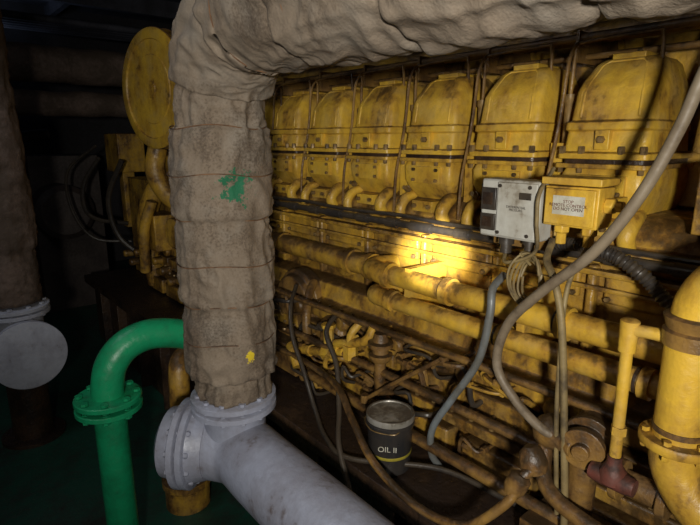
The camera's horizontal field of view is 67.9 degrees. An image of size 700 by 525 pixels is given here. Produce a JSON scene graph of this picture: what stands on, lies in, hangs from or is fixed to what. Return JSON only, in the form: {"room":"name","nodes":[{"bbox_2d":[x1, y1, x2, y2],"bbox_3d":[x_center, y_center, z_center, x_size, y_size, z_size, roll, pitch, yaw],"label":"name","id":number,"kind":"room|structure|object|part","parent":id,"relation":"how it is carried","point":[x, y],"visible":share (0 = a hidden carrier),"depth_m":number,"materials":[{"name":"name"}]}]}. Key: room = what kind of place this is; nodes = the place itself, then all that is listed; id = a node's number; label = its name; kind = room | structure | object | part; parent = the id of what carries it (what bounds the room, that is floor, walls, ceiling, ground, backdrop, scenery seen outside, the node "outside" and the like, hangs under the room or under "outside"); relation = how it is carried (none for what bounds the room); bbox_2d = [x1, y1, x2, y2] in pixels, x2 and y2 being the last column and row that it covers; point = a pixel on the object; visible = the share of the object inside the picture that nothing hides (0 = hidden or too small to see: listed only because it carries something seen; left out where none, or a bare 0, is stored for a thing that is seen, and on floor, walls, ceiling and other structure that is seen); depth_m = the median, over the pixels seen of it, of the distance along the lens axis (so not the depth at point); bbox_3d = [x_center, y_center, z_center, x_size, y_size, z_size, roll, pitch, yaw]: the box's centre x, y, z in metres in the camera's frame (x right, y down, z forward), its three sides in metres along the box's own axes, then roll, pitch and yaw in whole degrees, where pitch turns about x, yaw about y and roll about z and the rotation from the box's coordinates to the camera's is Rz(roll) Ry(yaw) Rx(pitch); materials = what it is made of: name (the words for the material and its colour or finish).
{"room":"ship interior","nodes":[
{"label":"ship interior","id":0,"kind":"room"},
{"bbox_2d":[0,0,171,261],"bbox_3d":[-4.333,-1.384,6.073,7.500,3.200,0.100,-11,17,-39],"label":"wall","id":1,"kind":"structure","parent":0,"point":[68,134],"depth_m":6.65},
{"bbox_2d":[5,0,180,23],"bbox_3d":[-1.053,-2.106,1.956,7.500,0.100,10.000,-11,17,-39],"label":"ceiling","id":2,"kind":"structure","parent":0,"point":[35,2],"depth_m":6.47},
{"bbox_2d":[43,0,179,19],"bbox_3d":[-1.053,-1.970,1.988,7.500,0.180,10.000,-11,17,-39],"label":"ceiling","id":3,"kind":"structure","parent":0,"point":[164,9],"depth_m":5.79,"materials":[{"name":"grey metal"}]},
{"bbox_2d":[0,259,259,524],"bbox_3d":[-1.053,1.105,2.715,7.500,0.100,10.000,-11,17,-39],"label":"floor","id":4,"kind":"structure","parent":0,"point":[57,482],"depth_m":2.70,"materials":[{"name":"green paint"}]},
{"bbox_2d":[0,9,67,449],"bbox_3d":[-1.796,-0.536,2.614,0.375,3.140,0.394,-11,17,-39],"label":"riser pipe","id":5,"kind":"object","parent":4,"relation":"on","point":[33,351],"visible":1,"depth_m":2.70,"materials":[{"name":"grey paint"}]},
{"bbox_2d":[21,129,108,312],"bbox_3d":[-3.064,-0.790,5.082,1.000,2.500,1.258,-11,17,-39],"label":"wall","id":6,"kind":"structure","parent":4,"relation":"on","point":[65,253],"depth_m":5.03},
{"bbox_2d":[73,318,183,524],"bbox_3d":[-0.692,0.689,2.082,0.701,1.001,0.228,-11,17,-39],"label":"pipe","id":7,"kind":"object","parent":4,"relation":"on","point":[109,401],"visible":0.82,"depth_m":1.87,"materials":[{"name":"metal"}]},
{"bbox_2d":[162,348,210,515],"bbox_3d":[-0.720,0.737,2.393,0.220,0.765,0.331,11,17,38],"label":"drain pipe","id":8,"kind":"object","parent":4,"relation":"on","point":[178,502],"visible":0.31,"depth_m":2.32,"materials":[{"name":"metal"}]},
{"bbox_2d":[154,381,394,524],"bbox_3d":[0.007,0.937,1.420,1.756,0.823,0.390,13,18,43],"label":"pipe","id":9,"kind":"object","parent":4,"relation":"on","point":[196,441],"visible":0.88,"depth_m":1.63,"materials":[{"name":"metal"}]},
{"bbox_2d":[167,0,699,408],"bbox_3d":[0.264,-0.028,0.876,0.344,1.321,2.370,-11,17,-39],"label":"exhaust pipe","id":10,"kind":"object","parent":9,"relation":"on","point":[227,57],"visible":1,"depth_m":1.45,"materials":[{"name":"fabric"}]},
{"bbox_2d":[64,13,699,524],"bbox_3d":[-0.064,-0.191,3.007,1.840,2.288,5.300,-11,17,-39],"label":"engine","id":11,"kind":"object","parent":4,"relation":"on","point":[388,285],"visible":0.68,"depth_m":1.72,"materials":[{"name":"yellow paint"}]},
{"bbox_2d":[364,400,414,475],"bbox_3d":[0.134,0.597,1.765,0.168,0.202,0.164,-11,17,-39],"label":"bucket","id":12,"kind":"object","parent":11,"relation":"on","point":[390,423],"visible":0.98,"depth_m":1.71,"materials":[{"name":"metal"}]},
{"bbox_3d":[0.091,0.542,1.715,0.056,0.012,0.153,-11,17,-39],"label":"wire handle","id":13,"kind":"part","parent":12,"relation":"part of","materials":[{"name":"metal"}]},
{"bbox_3d":[0.135,0.508,1.745,0.164,0.020,0.164,-11,17,-39],"label":"pail lid","id":14,"kind":"part","parent":12,"relation":"part of","materials":[{"name":"metal"}]},
{"bbox_3d":[0.571,-0.917,2.356,0.880,0.240,3.766,-11,17,-39],"label":"fuel rail","id":15,"kind":"part","parent":11,"relation":"part of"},
{"bbox_2d":[480,167,555,308],"bbox_3d":[0.519,-0.085,1.453,0.308,0.371,0.204,-11,17,-39],"label":"switch box","id":16,"kind":"object","parent":11,"relation":"attached to","point":[512,209],"depth_m":1.36,"materials":[{"name":"white plastic"}]},
{"bbox_3d":[0.372,-0.145,1.412,0.003,0.092,0.030,-11,17,-39],"label":"gauge glass","id":17,"kind":"part","parent":16,"relation":"part of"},
{"bbox_3d":[0.468,0.046,1.368,0.059,0.155,0.098,-11,17,-39],"label":"cable coil","id":18,"kind":"part","parent":16,"relation":"part of","materials":[{"name":"beige plastic"}]},
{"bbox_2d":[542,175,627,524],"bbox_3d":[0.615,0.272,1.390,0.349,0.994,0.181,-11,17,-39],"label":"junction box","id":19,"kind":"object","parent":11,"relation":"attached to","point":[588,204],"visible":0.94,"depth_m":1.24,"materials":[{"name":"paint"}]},
{"bbox_3d":[-3.943,0.067,-0.066,0.100,3.200,10.000,-11,17,-39],"label":"wall","id":20,"kind":"structure","parent":0,"visible":0},
{"bbox_2d":[6,42,125,86],"bbox_3d":[-3.628,-1.369,3.250,4.802,0.327,0.308,-11,17,-39],"label":"pipe","id":21,"kind":"object","parent":20,"relation":"attached to","point":[28,62],"visible":0.73,"depth_m":4.20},
{"bbox_2d":[13,89,127,117],"bbox_3d":[-3.769,-1.083,3.329,4.602,0.243,0.226,-11,17,-39],"label":"pipe","id":22,"kind":"object","parent":20,"relation":"attached to","point":[27,102],"visible":0.84,"depth_m":4.38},
{"bbox_2d":[1,9,142,41],"bbox_3d":[-3.820,-2.088,4.181,5.900,0.067,0.550,-11,17,-39],"label":"pipes","id":23,"kind":"object","parent":20,"relation":"attached to","point":[12,19],"visible":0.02,"depth_m":4.98,"materials":[{"name":"grey metal"}]}
]}

